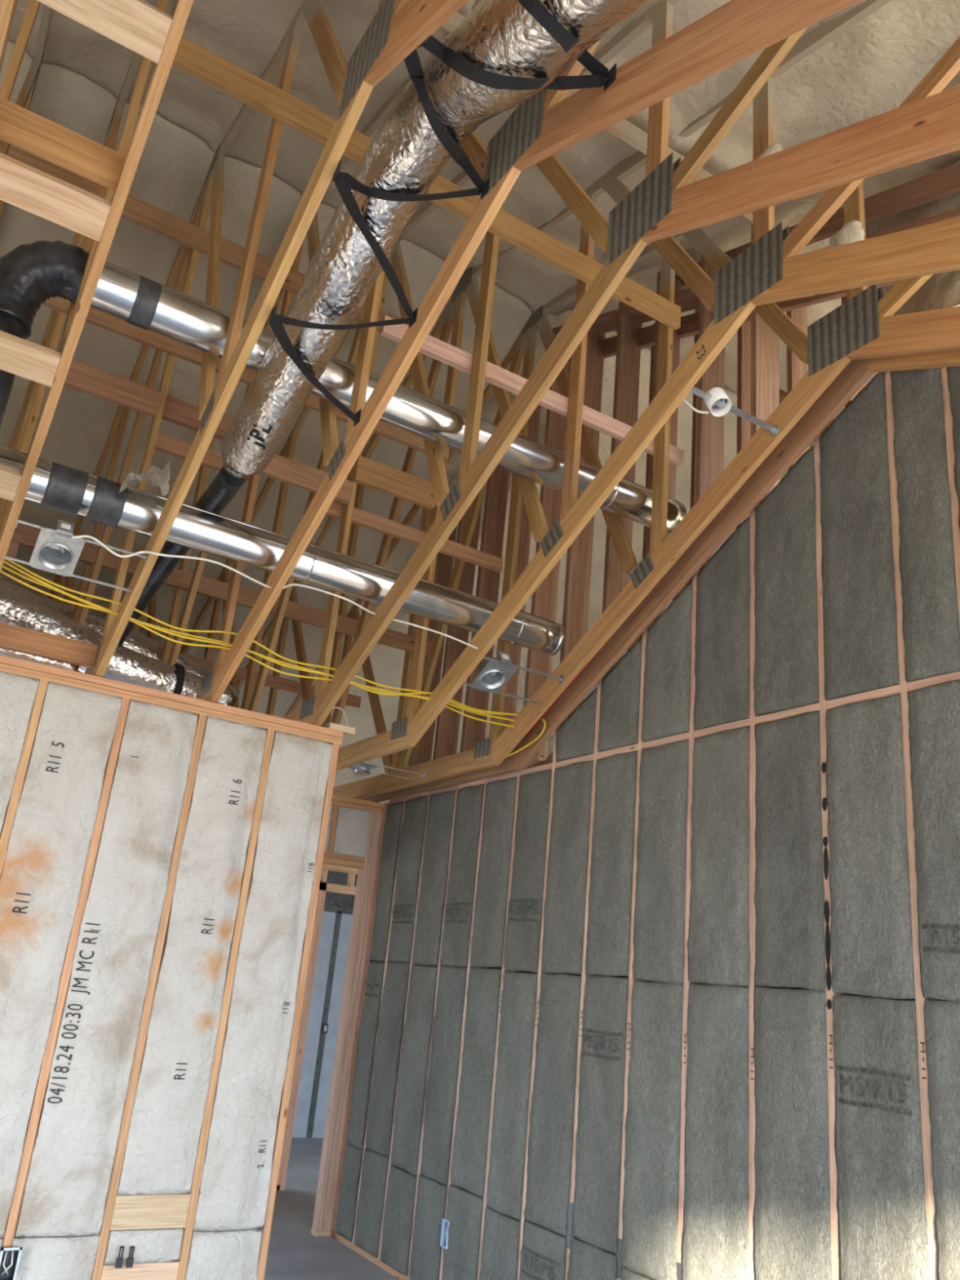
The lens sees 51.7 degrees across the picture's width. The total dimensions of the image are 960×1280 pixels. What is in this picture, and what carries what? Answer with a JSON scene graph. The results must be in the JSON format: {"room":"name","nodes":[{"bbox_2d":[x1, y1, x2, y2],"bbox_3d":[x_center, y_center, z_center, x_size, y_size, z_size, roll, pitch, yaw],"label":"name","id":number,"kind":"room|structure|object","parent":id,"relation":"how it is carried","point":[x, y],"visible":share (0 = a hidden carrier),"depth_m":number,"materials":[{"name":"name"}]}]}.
{"room":"house under construction","nodes":[
{"label":"house under construction","id":0,"kind":"room"},
{"bbox_2d":[0,654,355,1279],"bbox_3d":[-3.686,1.144,3.701,6.650,3.085,0.092,16,-22,-28],"label":"wall","id":1,"kind":"structure","parent":0,"point":[122,1212],"depth_m":4.87,"materials":[{"name":"brown wood"}]},
{"bbox_2d":[0,1245,22,1279],"bbox_3d":[-2.028,2.675,4.252,0.084,0.136,0.064,16,-22,-28],"label":"outlet box","id":2,"kind":"object","parent":1,"relation":"attached to","point":[10,1256],"visible":1,"depth_m":4.25,"materials":[{"name":"black plastic"}]},
{"bbox_2d":[0,671,39,834],"bbox_3d":[-2.447,1.298,4.417,0.375,2.432,0.116,16,-22,-28],"label":"fibreglass batt","id":3,"kind":"object","parent":1,"relation":"attached to","point":[17,692],"visible":1,"depth_m":4.77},
{"bbox_2d":[0,0,52,217],"bbox_3d":[-2.594,-1.722,4.958,0.042,3.620,11.970,16,-22,-28],"label":"roof truss","id":4,"kind":"object","parent":1,"relation":"on","point":[7,7],"visible":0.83,"depth_m":4.06,"materials":[{"name":"brown wood"}]},
{"bbox_2d":[11,1234,100,1279],"bbox_3d":[-1.901,2.874,4.322,0.367,0.486,0.108,16,-22,-28],"label":"fibreglass batt","id":5,"kind":"object","parent":1,"relation":"attached to","point":[69,1257],"visible":0.9,"depth_m":4.35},
{"bbox_2d":[0,681,122,1238],"bbox_3d":[-2.105,1.399,4.610,0.370,2.432,0.115,16,-22,-28],"label":"fibreglass batt","id":6,"kind":"object","parent":1,"relation":"attached to","point":[54,822],"visible":0.99,"depth_m":4.67,"materials":[{"name":"white"}]},
{"bbox_2d":[0,0,193,571],"bbox_3d":[-2.201,-1.607,5.179,0.042,3.620,11.970,16,-22,-28],"label":"roof truss","id":7,"kind":"object","parent":1,"relation":"on","point":[132,149],"visible":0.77,"depth_m":4.03,"materials":[{"name":"brown wood"}]},
{"bbox_2d":[0,330,62,386],"bbox_3d":[-1.838,-1.109,3.781,0.425,0.102,0.141,16,-22,-28],"label":"block","id":8,"kind":"object","parent":7,"relation":"attached to","point":[20,357],"visible":1,"depth_m":3.81,"materials":[{"name":"brown wood"}]},
{"bbox_2d":[0,622,97,668],"bbox_3d":[-2.775,-0.131,4.784,1.785,0.120,0.040,16,-22,-28],"label":"beam","id":9,"kind":"structure","parent":7,"relation":"attached to","point":[12,637],"depth_m":5.08,"materials":[{"name":"red wood"}]},
{"bbox_2d":[0,152,111,241],"bbox_3d":[-1.511,-1.538,3.423,0.425,0.102,0.141,16,-22,-28],"label":"block","id":10,"kind":"object","parent":7,"relation":"attached to","point":[24,186],"visible":1,"depth_m":3.42,"materials":[{"name":"brown wood"}]},
{"bbox_2d":[0,97,124,191],"bbox_3d":[-1.452,-1.702,3.405,0.425,0.130,0.038,16,-22,-28],"label":"wood blocking","id":11,"kind":"object","parent":7,"relation":"attached to","point":[20,127],"visible":1,"depth_m":3.39,"materials":[{"name":"wood"}]},
{"bbox_2d":[4,513,148,591],"bbox_3d":[-1.847,-0.405,4.559,0.567,0.188,0.257,16,-22,-28],"label":"recessed light","id":12,"kind":"object","parent":7,"relation":"attached to","point":[55,551],"visible":0.99,"depth_m":4.52,"materials":[{"name":"silver metal"}]},
{"bbox_2d":[36,0,173,63],"bbox_3d":[-1.184,-1.967,3.065,0.425,0.102,0.141,16,-22,-28],"label":"block","id":13,"kind":"object","parent":7,"relation":"attached to","point":[139,26],"visible":1,"depth_m":3.09,"materials":[{"name":"brown wood"}]},
{"bbox_2d":[63,359,160,417],"bbox_3d":[-2.556,-1.538,5.125,1.780,0.150,0.038,16,-22,-28],"label":"board","id":14,"kind":"object","parent":7,"relation":"attached to","point":[85,378],"visible":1,"depth_m":5.41,"materials":[{"name":"brown wood"}]},
{"bbox_2d":[0,240,686,534],"bbox_3d":[-0.506,-0.556,4.707,3.665,1.482,0.326,16,-22,-28],"label":"metal pipe","id":15,"kind":"object","parent":7,"relation":"attached to","point":[34,273],"visible":0.77,"depth_m":4.34,"materials":[{"name":"metal"}]},
{"bbox_2d":[13,699,198,1237],"bbox_3d":[-1.764,1.498,4.799,0.374,2.432,0.118,16,-22,-28],"label":"fibreglass batt","id":16,"kind":"object","parent":1,"relation":"attached to","point":[68,1175],"visible":0.98,"depth_m":4.72,"materials":[{"name":"white"}]},
{"bbox_2d":[103,1227,183,1265],"bbox_3d":[-1.550,2.792,4.575,0.341,0.134,0.106,16,-22,-28],"label":"fibreglass batt","id":17,"kind":"object","parent":1,"relation":"attached to","point":[151,1245],"visible":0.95,"depth_m":4.54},
{"bbox_2d":[116,715,267,1195],"bbox_3d":[-1.424,1.521,5.013,0.356,2.274,0.117,16,-22,-28],"label":"fibreglass batt","id":18,"kind":"object","parent":1,"relation":"attached to","point":[166,1118],"visible":0.98,"depth_m":4.95,"materials":[{"name":"white"}]},
{"bbox_2d":[184,1228,262,1279],"bbox_3d":[-1.236,3.068,4.694,0.358,0.486,0.113,16,-22,-28],"label":"fibreglass batt","id":19,"kind":"object","parent":1,"relation":"attached to","point":[232,1255],"visible":0.93,"depth_m":4.70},
{"bbox_2d":[48,0,468,677],"bbox_3d":[-1.690,-1.457,5.466,0.042,3.620,11.970,16,-22,-28],"label":"roof truss","id":20,"kind":"object","parent":1,"relation":"on","point":[397,28],"visible":0.8,"depth_m":4.39,"materials":[{"name":"brown wood"}]},
{"bbox_2d":[0,139,399,332],"bbox_3d":[-1.809,-2.436,5.864,3.300,0.140,0.038,16,-22,-28],"label":"board","id":21,"kind":"object","parent":20,"relation":"attached to","point":[135,211],"visible":0.44,"depth_m":5.84,"materials":[{"name":"brown wood"}]},
{"bbox_2d":[40,296,449,461],"bbox_3d":[-1.741,-1.701,5.697,3.620,0.140,0.038,16,-22,-28],"label":"board","id":22,"kind":"object","parent":20,"relation":"attached to","point":[97,317],"visible":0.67,"depth_m":5.68,"materials":[{"name":"brown wood"}]},
{"bbox_2d":[0,569,514,728],"bbox_3d":[-1.353,-0.096,5.211,3.829,0.344,0.142,18,-23,-32],"label":"cable","id":23,"kind":"object","parent":20,"relation":"on","point":[1,571],"visible":0.88,"depth_m":5.20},
{"bbox_2d":[1,564,515,721],"bbox_3d":[-1.345,-0.127,5.213,3.832,0.348,0.152,18,-23,-32],"label":"cable","id":24,"kind":"object","parent":20,"relation":"on","point":[3,566],"visible":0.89,"depth_m":5.35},
{"bbox_2d":[3,560,517,715],"bbox_3d":[-1.343,-0.124,5.208,3.830,0.371,0.160,18,-23,-32],"label":"cable","id":25,"kind":"object","parent":20,"relation":"on","point":[4,562],"visible":0.89,"depth_m":5.18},
{"bbox_2d":[4,558,517,715],"bbox_3d":[-1.331,-0.146,5.199,3.831,0.352,0.149,18,-23,-32],"label":"cable","id":26,"kind":"object","parent":20,"relation":"on","point":[10,561],"visible":0.88,"depth_m":5.21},
{"bbox_2d":[0,444,564,655],"bbox_3d":[-1.493,-0.571,4.856,4.600,0.213,0.213,16,-22,-28],"label":"metal pipe","id":27,"kind":"object","parent":20,"relation":"attached to","point":[54,486],"visible":0.92,"depth_m":4.97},
{"bbox_2d":[118,460,169,496],"bbox_3d":[-1.547,-0.807,4.653,0.200,0.270,0.256,16,-22,-28],"label":"scrap","id":28,"kind":"object","parent":27,"relation":"on","point":[156,476],"visible":1,"depth_m":4.65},
{"bbox_2d":[192,731,333,1231],"bbox_3d":[-1.102,1.692,5.172,0.361,2.432,0.116,16,-22,-28],"label":"fibreglass batt","id":29,"kind":"object","parent":1,"relation":"attached to","point":[233,1194],"visible":1,"depth_m":5.10,"materials":[{"name":"white"}]},
{"bbox_2d":[132,0,860,702],"bbox_3d":[-1.179,-1.308,5.753,0.042,3.620,11.970,16,-22,-28],"label":"roof truss","id":30,"kind":"object","parent":1,"relation":"on","point":[547,123],"visible":0.5,"depth_m":3.79,"materials":[{"name":"brown wood"}]},
{"bbox_2d":[0,583,202,697],"bbox_3d":[-2.815,-0.236,5.346,2.779,0.807,0.486,12,-20,-17],"label":"duct","id":31,"kind":"object","parent":30,"relation":"on","point":[127,665],"visible":0.47,"depth_m":5.39,"materials":[{"name":"silver"}]},
{"bbox_2d":[0,578,239,706],"bbox_3d":[-2.909,-0.133,6.485,2.816,0.800,0.266,16,-22,-28],"label":"duct","id":32,"kind":"object","parent":30,"relation":"on","point":[136,642],"visible":0.24,"depth_m":6.69,"materials":[{"name":"silver"}]},
{"bbox_2d":[161,394,233,439],"bbox_3d":[-1.573,-1.266,5.798,0.555,0.140,0.038,16,-22,-28],"label":"board","id":33,"kind":"object","parent":30,"relation":"attached to","point":[176,411],"visible":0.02,"depth_m":5.71,"materials":[{"name":"brown wood"}]},
{"bbox_2d":[154,432,249,480],"bbox_3d":[-1.593,-1.055,5.724,0.555,0.090,0.038,16,-22,-28],"label":"board","id":34,"kind":"object","parent":30,"relation":"attached to","point":[166,444],"visible":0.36,"depth_m":5.65,"materials":[{"name":"brown wood"}]},
{"bbox_2d":[182,653,361,708],"bbox_3d":[-2.454,0.145,7.984,3.300,0.100,0.018,16,-22,-28],"label":"board","id":35,"kind":"object","parent":30,"relation":"attached to","point":[274,682],"visible":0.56,"depth_m":8.39,"materials":[{"name":"brown wood"}]},
{"bbox_2d":[258,454,353,504],"bbox_3d":[-1.085,-0.986,5.916,0.690,0.140,0.038,16,-22,-28],"label":"board","id":36,"kind":"object","parent":30,"relation":"attached to","point":[282,468],"visible":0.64,"depth_m":5.90,"materials":[{"name":"brown wood"}]},
{"bbox_2d":[268,0,616,426],"bbox_3d":[-0.261,-1.550,3.599,0.594,0.637,2.017,16,-22,-28],"label":"strap","id":37,"kind":"object","parent":30,"relation":"attached to","point":[602,76],"visible":0.94,"depth_m":3.46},
{"bbox_2d":[220,0,650,479],"bbox_3d":[-0.229,-1.591,3.535,0.315,0.868,3.573,16,-22,-28],"label":"duct","id":38,"kind":"object","parent":37,"relation":"hanging from","point":[405,156],"visible":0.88,"depth_m":3.69,"materials":[{"name":"silver"}]},
{"bbox_2d":[118,466,246,645],"bbox_3d":[-1.764,-0.374,5.562,0.172,0.618,1.906,18,-23,-31],"label":"pipe","id":39,"kind":"object","parent":38,"relation":"attached to","point":[222,490],"visible":0.58,"depth_m":5.54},
{"bbox_2d":[180,0,959,726],"bbox_3d":[-0.668,-1.158,6.040,0.042,3.620,11.970,16,-22,-28],"label":"roof truss","id":40,"kind":"object","parent":1,"relation":"on","point":[665,204],"visible":0.57,"depth_m":4.17,"materials":[{"name":"brown wood"}]},
{"bbox_2d":[13,523,432,657],"bbox_3d":[-1.685,-0.309,6.957,3.200,0.120,0.038,16,-22,-28],"label":"board","id":41,"kind":"object","parent":40,"relation":"attached to","point":[180,579],"visible":0.56,"depth_m":6.93,"materials":[{"name":"brown wood"}]},
{"bbox_2d":[71,534,477,648],"bbox_3d":[-0.900,-0.221,4.931,2.189,0.200,0.156,19,-23,-34],"label":"cable","id":42,"kind":"object","parent":40,"relation":"on","point":[83,535],"visible":0.93,"depth_m":4.80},
{"bbox_2d":[352,455,435,509],"bbox_3d":[-0.533,-0.994,6.275,0.560,0.170,0.038,16,-22,-28],"label":"board","id":43,"kind":"object","parent":40,"relation":"attached to","point":[368,473],"visible":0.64,"depth_m":6.25,"materials":[{"name":"brown wood"}]},
{"bbox_2d":[0,41,557,717],"bbox_3d":[-4.571,-0.950,7.605,7.820,4.217,6.400,16,-22,-28],"label":"ceiling","id":44,"kind":"structure","parent":0,"point":[174,165],"depth_m":7.21,"materials":[{"name":"plastic"}]},
{"bbox_2d":[276,863,358,1190],"bbox_3d":[-1.494,3.317,8.730,3.000,2.700,0.090,16,-22,-28],"label":"wall","id":45,"kind":"structure","parent":0,"point":[324,886],"depth_m":8.71,"materials":[{"name":"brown wood"}]},
{"bbox_2d":[292,870,357,1137],"bbox_3d":[-2.386,3.755,11.144,4.400,3.300,0.120,16,-22,-28],"label":"wall","id":46,"kind":"structure","parent":0,"point":[313,1091],"depth_m":11.34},
{"bbox_2d":[263,1137,399,1279],"bbox_3d":[-1.286,3.248,4.177,12.600,0.120,16.300,16,-22,-28],"label":"floor","id":47,"kind":"structure","parent":0,"point":[294,1253],"depth_m":6.72,"materials":[{"name":"concrete"}]},
{"bbox_2d":[311,794,384,1236],"bbox_3d":[-1.411,2.612,7.210,1.149,3.044,0.090,16,-22,-28],"label":"door frame","id":48,"kind":"structure","parent":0,"point":[326,1188],"depth_m":7.42,"materials":[{"name":"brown wood"}]},
{"bbox_2d":[332,805,370,857],"bbox_3d":[-1.010,1.502,7.754,0.273,0.362,0.104,16,-22,-28],"label":"fibreglass batt","id":49,"kind":"object","parent":48,"relation":"attached to","point":[351,834],"visible":1,"depth_m":7.72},
{"bbox_2d":[237,0,959,770],"bbox_3d":[-0.157,-1.008,6.327,0.042,3.620,11.970,16,-22,-28],"label":"roof truss","id":50,"kind":"object","parent":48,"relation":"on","point":[771,269],"visible":0.77,"depth_m":4.74,"materials":[{"name":"brown wood"}]},
{"bbox_2d":[325,500,503,572],"bbox_3d":[-0.403,-0.667,6.442,1.300,0.090,0.038,16,-22,-28],"label":"board","id":51,"kind":"object","parent":50,"relation":"attached to","point":[360,517],"visible":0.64,"depth_m":6.39,"materials":[{"name":"brown wood"}]},
{"bbox_2d":[379,315,683,466],"bbox_3d":[0.344,-1.285,5.255,1.930,0.090,0.038,16,-22,-28],"label":"board","id":52,"kind":"object","parent":50,"relation":"attached to","point":[434,348],"visible":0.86,"depth_m":5.13,"materials":[{"name":"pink wood"}]},
{"bbox_2d":[284,71,959,799],"bbox_3d":[0.354,-0.858,6.614,0.042,3.620,11.970,16,-22,-28],"label":"roof truss","id":53,"kind":"object","parent":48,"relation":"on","point":[864,326],"visible":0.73,"depth_m":5.50,"materials":[{"name":"brown wood"}]},
{"bbox_2d":[172,35,680,329],"bbox_3d":[-0.641,-2.404,4.779,4.260,0.140,0.038,16,-22,-28],"label":"board","id":54,"kind":"object","parent":53,"relation":"attached to","point":[190,57],"visible":0.67,"depth_m":4.81,"materials":[{"name":"brown wood"}]},
{"bbox_2d":[462,651,564,704],"bbox_3d":[0.185,0.210,5.719,0.567,0.188,0.257,16,-22,-28],"label":"recessed light","id":55,"kind":"object","parent":53,"relation":"attached to","point":[493,673],"visible":0.99,"depth_m":5.67,"materials":[{"name":"silver metal"}]},
{"bbox_2d":[689,386,780,437],"bbox_3d":[1.176,-1.077,4.627,0.567,0.127,0.131,16,-22,-28],"label":"recessed light","id":56,"kind":"object","parent":53,"relation":"attached to","point":[716,399],"visible":0.98,"depth_m":4.59,"materials":[{"name":"white metal"}]},
{"bbox_2d":[8,0,959,315],"bbox_3d":[-0.636,-3.546,1.952,7.820,2.328,8.200,16,-22,-28],"label":"ceiling","id":57,"kind":"structure","parent":0,"point":[869,69],"depth_m":5.21,"materials":[{"name":"plastic"}]},
{"bbox_2d":[440,11,752,221],"bbox_3d":[-0.219,-2.795,4.379,4.200,0.090,0.038,16,-22,-28],"label":"board","id":58,"kind":"object","parent":57,"relation":"attached to","point":[624,130],"visible":0.02,"depth_m":4.90,"materials":[{"name":"brown wood"}]},
{"bbox_2d":[330,308,737,804],"bbox_3d":[0.006,0.233,10.220,2.980,4.167,6.400,16,-22,-28],"label":"studs","id":59,"kind":"structure","parent":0,"point":[387,662],"depth_m":9.33,"materials":[{"name":"wood"}]},
{"bbox_2d":[330,162,959,1279],"bbox_3d":[1.250,0.427,5.470,0.627,6.496,6.819,16,-22,-28],"label":"wall","id":60,"kind":"structure","parent":0,"point":[757,344],"depth_m":5.84,"materials":[{"name":"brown wood"}]},
{"bbox_2d":[336,1143,363,1241],"bbox_3d":[-0.878,3.829,6.890,0.120,0.562,0.261,16,-22,-28],"label":"mineral wool batt","id":61,"kind":"object","parent":60,"relation":"on","point":[353,1161],"visible":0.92,"depth_m":6.83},
{"bbox_2d":[346,960,384,1150],"bbox_3d":[-0.799,2.984,7.186,0.125,1.246,0.274,16,-22,-28],"label":"mineral wool batt","id":62,"kind":"object","parent":60,"relation":"attached to","point":[370,1015],"visible":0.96,"depth_m":7.12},
{"bbox_2d":[354,1148,388,1257],"bbox_3d":[-0.695,3.742,6.614,0.116,0.580,0.366,16,-22,-28],"label":"mineral wool batt","id":63,"kind":"object","parent":60,"relation":"on","point":[375,1165],"visible":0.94,"depth_m":6.56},
{"bbox_2d":[369,801,404,961],"bbox_3d":[-0.686,1.840,7.586,0.122,1.185,0.275,16,-22,-28],"label":"mineral wool batt","id":64,"kind":"object","parent":60,"relation":"attached to","point":[390,842],"visible":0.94,"depth_m":7.53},
{"bbox_2d":[365,961,409,1157],"bbox_3d":[-0.614,2.890,6.910,0.121,1.231,0.365,16,-22,-28],"label":"mineral wool batt","id":65,"kind":"object","parent":60,"relation":"attached to","point":[388,1049],"visible":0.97,"depth_m":6.85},
{"bbox_2d":[380,1164,417,1276],"bbox_3d":[-0.487,3.666,6.287,0.112,0.545,0.383,16,-22,-28],"label":"mineral wool batt","id":66,"kind":"object","parent":60,"relation":"on","point":[401,1191],"visible":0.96,"depth_m":6.24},
{"bbox_2d":[387,795,428,962],"bbox_3d":[-0.503,1.755,7.303,0.123,1.183,0.366,16,-22,-28],"label":"mineral wool batt","id":67,"kind":"object","parent":60,"relation":"attached to","point":[411,837],"visible":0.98,"depth_m":7.25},
{"bbox_2d":[390,964,437,1175],"bbox_3d":[-0.409,2.820,6.580,0.121,1.254,0.378,16,-22,-28],"label":"mineral wool batt","id":68,"kind":"object","parent":60,"relation":"attached to","point":[415,1054],"visible":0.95,"depth_m":6.52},
{"bbox_2d":[408,1174,447,1279],"bbox_3d":[-0.286,3.567,5.974,0.119,0.562,0.349,16,-22,-28],"label":"mineral wool batt","id":69,"kind":"object","parent":60,"relation":"on","point":[430,1207],"visible":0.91,"depth_m":5.93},
{"bbox_2d":[412,790,455,965],"bbox_3d":[-0.295,1.670,6.980,0.120,1.190,0.378,16,-22,-28],"label":"mineral wool batt","id":70,"kind":"object","parent":60,"relation":"attached to","point":[427,941],"visible":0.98,"depth_m":6.93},
{"bbox_2d":[420,965,467,1185],"bbox_3d":[-0.201,2.716,6.266,0.119,1.240,0.357,16,-22,-28],"label":"mineral wool batt","id":71,"kind":"object","parent":60,"relation":"attached to","point":[442,1082],"visible":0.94,"depth_m":6.21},
{"bbox_2d":[440,783,484,967],"bbox_3d":[-0.093,1.575,6.661,0.127,1.192,0.357,16,-22,-28],"label":"mineral wool batt","id":72,"kind":"object","parent":60,"relation":"attached to","point":[455,940],"visible":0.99,"depth_m":6.60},
{"bbox_2d":[441,1184,483,1279],"bbox_3d":[-0.080,3.467,5.655,0.123,0.578,0.380,16,-22,-28],"label":"mineral wool batt","id":73,"kind":"object","parent":60,"relation":"on","point":[464,1213],"visible":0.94,"depth_m":5.63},
{"bbox_2d":[450,967,502,1197],"bbox_3d":[0.005,2.616,5.951,0.120,1.228,0.370,16,-22,-28],"label":"mineral wool batt","id":74,"kind":"object","parent":60,"relation":"attached to","point":[468,1170],"visible":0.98,"depth_m":5.89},
{"bbox_2d":[470,777,517,968],"bbox_3d":[0.115,1.483,6.346,0.121,1.182,0.372,16,-22,-28],"label":"mineral wool batt","id":75,"kind":"object","parent":60,"relation":"attached to","point":[493,874],"visible":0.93,"depth_m":6.29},
{"bbox_2d":[479,1206,520,1279],"bbox_3d":[0.130,3.393,5.330,0.114,0.543,0.357,16,-22,-28],"label":"mineral wool batt","id":76,"kind":"object","parent":60,"relation":"on","point":[501,1233],"visible":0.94,"depth_m":5.33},
{"bbox_2d":[486,971,537,1220],"bbox_3d":[0.208,2.547,5.624,0.121,1.255,0.353,16,-22,-28],"label":"mineral wool batt","id":77,"kind":"object","parent":60,"relation":"attached to","point":[517,1008],"visible":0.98,"depth_m":5.57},
{"bbox_2d":[504,769,551,973],"bbox_3d":[0.318,1.395,6.024,0.126,1.190,0.354,16,-22,-28],"label":"mineral wool batt","id":78,"kind":"object","parent":60,"relation":"attached to","point":[522,950],"visible":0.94,"depth_m":5.97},
{"bbox_2d":[519,1219,566,1279],"bbox_3d":[0.334,3.291,5.009,0.124,0.562,0.388,16,-22,-28],"label":"mineral wool batt","id":79,"kind":"object","parent":60,"relation":"on","point":[543,1254],"visible":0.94,"depth_m":5.03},
{"bbox_2d":[523,973,581,1236],"bbox_3d":[0.419,2.444,5.307,0.117,1.244,0.390,16,-22,-28],"label":"mineral wool batt","id":80,"kind":"object","parent":60,"relation":"attached to","point":[550,1138],"visible":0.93,"depth_m":5.25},
{"bbox_2d":[541,760,593,974],"bbox_3d":[0.528,1.300,5.707,0.119,1.187,0.388,16,-22,-28],"label":"mineral wool batt","id":81,"kind":"object","parent":60,"relation":"attached to","point":[564,908],"visible":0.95,"depth_m":5.65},
{"bbox_2d":[555,687,597,761],"bbox_3d":[0.605,0.518,5.980,0.118,0.402,0.379,16,-22,-28],"label":"mineral wool batt","id":82,"kind":"object","parent":60,"relation":"attached to","point":[575,736],"visible":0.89,"depth_m":5.90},
{"bbox_2d":[567,1236,617,1279],"bbox_3d":[0.548,3.189,4.685,0.121,0.580,0.364,16,-22,-28],"label":"mineral wool batt","id":83,"kind":"object","parent":60,"relation":"attached to","point":[587,1261],"visible":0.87,"depth_m":4.73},
{"bbox_2d":[572,975,628,1253],"bbox_3d":[0.629,2.339,4.981,0.124,1.232,0.362,16,-22,-28],"label":"mineral wool batt","id":84,"kind":"object","parent":60,"relation":"attached to","point":[598,1147],"visible":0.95,"depth_m":4.93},
{"bbox_2d":[585,750,637,977],"bbox_3d":[0.739,1.204,5.380,0.121,1.181,0.364,16,-22,-28],"label":"mineral wool batt","id":85,"kind":"object","parent":60,"relation":"attached to","point":[611,883],"visible":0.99,"depth_m":5.33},
{"bbox_2d":[597,636,642,751],"bbox_3d":[0.828,0.324,5.686,0.116,0.623,0.357,16,-22,-28],"label":"mineral wool batt","id":86,"kind":"object","parent":60,"relation":"attached to","point":[620,700],"visible":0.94,"depth_m":5.62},
{"bbox_2d":[620,980,683,1279],"bbox_3d":[0.836,2.269,4.652,0.120,1.255,0.377,16,-22,-28],"label":"mineral wool batt","id":87,"kind":"object","parent":60,"relation":"attached to","point":[650,1209],"visible":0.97,"depth_m":4.60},
{"bbox_2d":[361,349,959,802],"bbox_3d":[1.145,-0.342,5.263,0.038,1.722,9.170,16,-22,-28],"label":"roof truss","id":88,"kind":"object","parent":60,"relation":"attached to","point":[856,372],"visible":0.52,"depth_m":5.22,"materials":[{"name":"brown wood"}]},
{"bbox_2d":[632,738,688,983],"bbox_3d":[0.948,1.120,5.053,0.120,1.196,0.372,16,-22,-28],"label":"mineral wool batt","id":89,"kind":"object","parent":60,"relation":"attached to","point":[659,920],"visible":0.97,"depth_m":5.00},
{"bbox_2d":[640,581,692,742],"bbox_3d":[1.044,0.125,5.400,0.120,0.845,0.376,16,-22,-28],"label":"mineral wool batt","id":90,"kind":"object","parent":60,"relation":"attached to","point":[666,703],"visible":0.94,"depth_m":5.33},
{"bbox_2d":[681,983,749,1279],"bbox_3d":[1.053,2.162,4.324,0.118,1.243,0.387,16,-22,-28],"label":"mineral wool batt","id":91,"kind":"object","parent":60,"relation":"attached to","point":[715,1237],"visible":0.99,"depth_m":4.29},
{"bbox_2d":[687,725,750,986],"bbox_3d":[1.162,1.019,4.722,0.122,1.187,0.397,16,-22,-28],"label":"mineral wool batt","id":92,"kind":"object","parent":60,"relation":"attached to","point":[718,940],"visible":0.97,"depth_m":4.67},
{"bbox_2d":[693,516,750,730],"bbox_3d":[1.271,-0.081,5.105,0.120,1.080,0.389,16,-22,-28],"label":"mineral wool batt","id":93,"kind":"object","parent":60,"relation":"attached to","point":[722,622],"visible":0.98,"depth_m":5.04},
{"bbox_2d":[753,444,819,716],"bbox_3d":[1.500,-0.286,4.804,0.121,1.311,0.390,16,-22,-28],"label":"mineral wool batt","id":94,"kind":"object","parent":60,"relation":"attached to","point":[786,675],"visible":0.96,"depth_m":4.73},
{"bbox_2d":[754,710,826,991],"bbox_3d":[1.384,0.920,4.381,0.119,1.186,0.391,16,-22,-28],"label":"mineral wool batt","id":95,"kind":"object","parent":60,"relation":"attached to","point":[789,891],"visible":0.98,"depth_m":4.33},
{"bbox_2d":[753,986,831,1279],"bbox_3d":[1.270,2.056,3.988,0.123,1.235,0.390,16,-22,-28],"label":"mineral wool batt","id":96,"kind":"object","parent":60,"relation":"attached to","point":[792,1215],"visible":0.95,"depth_m":3.96,"materials":[{"name":"fabric"}]},
{"bbox_2d":[819,372,899,700],"bbox_3d":[1.727,-0.485,4.502,0.121,1.523,0.388,16,-22,-28],"label":"mineral wool batt","id":97,"kind":"object","parent":60,"relation":"attached to","point":[860,642],"visible":0.96,"depth_m":4.43,"materials":[{"name":"fabric"}]},
{"bbox_2d":[825,693,915,999],"bbox_3d":[1.600,0.829,4.047,0.118,1.192,0.385,16,-22,-28],"label":"mineral wool batt","id":98,"kind":"object","parent":60,"relation":"attached to","point":[871,937],"visible":0.96,"depth_m":4.00,"materials":[{"name":"fabric"}]},
{"bbox_2d":[832,995,928,1279],"bbox_3d":[1.485,1.981,3.644,0.123,1.259,0.387,16,-22,-28],"label":"mineral wool batt","id":99,"kind":"object","parent":60,"relation":"attached to","point":[882,1223],"visible":0.94,"depth_m":3.65,"materials":[{"name":"fabric"}]},
{"bbox_2d":[890,367,959,682],"bbox_3d":[1.907,-0.553,4.217,0.121,1.501,0.259,16,-22,-28],"label":"mineral wool batt","id":100,"kind":"object","parent":60,"relation":"attached to","point":[931,629],"visible":0.9,"depth_m":4.15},
{"bbox_2d":[907,679,959,1001],"bbox_3d":[1.779,0.744,3.765,0.124,1.187,0.254,16,-22,-28],"label":"mineral wool batt","id":101,"kind":"object","parent":60,"relation":"attached to","point":[934,710],"visible":1,"depth_m":3.75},
{"bbox_2d":[923,1000,959,1279],"bbox_3d":[1.671,1.885,3.366,0.121,1.240,0.254,16,-22,-28],"label":"mineral wool batt","id":102,"kind":"object","parent":60,"relation":"attached to","point":[941,1018],"visible":1,"depth_m":3.45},
{"bbox_2d":[946,365,959,530],"bbox_3d":[2.080,-0.570,3.917,0.122,1.372,0.383,16,-22,-28],"label":"mineral wool batt","id":103,"kind":"object","parent":60,"relation":"attached to","point":[953,372],"visible":0.99,"depth_m":4.16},
{"bbox_2d":[573,149,959,419],"bbox_3d":[3.029,-2.321,6.170,2.980,1.431,4.600,16,-22,-28],"label":"ceiling","id":104,"kind":"structure","parent":0,"point":[793,211],"depth_m":6.18,"materials":[{"name":"plastic"}]},
{"bbox_2d":[865,160,959,377],"bbox_3d":[2.729,-2.122,4.542,0.250,0.850,2.350,16,-22,-28],"label":"wall","id":105,"kind":"structure","parent":0,"point":[942,290],"depth_m":5.03,"materials":[{"name":"wood"}]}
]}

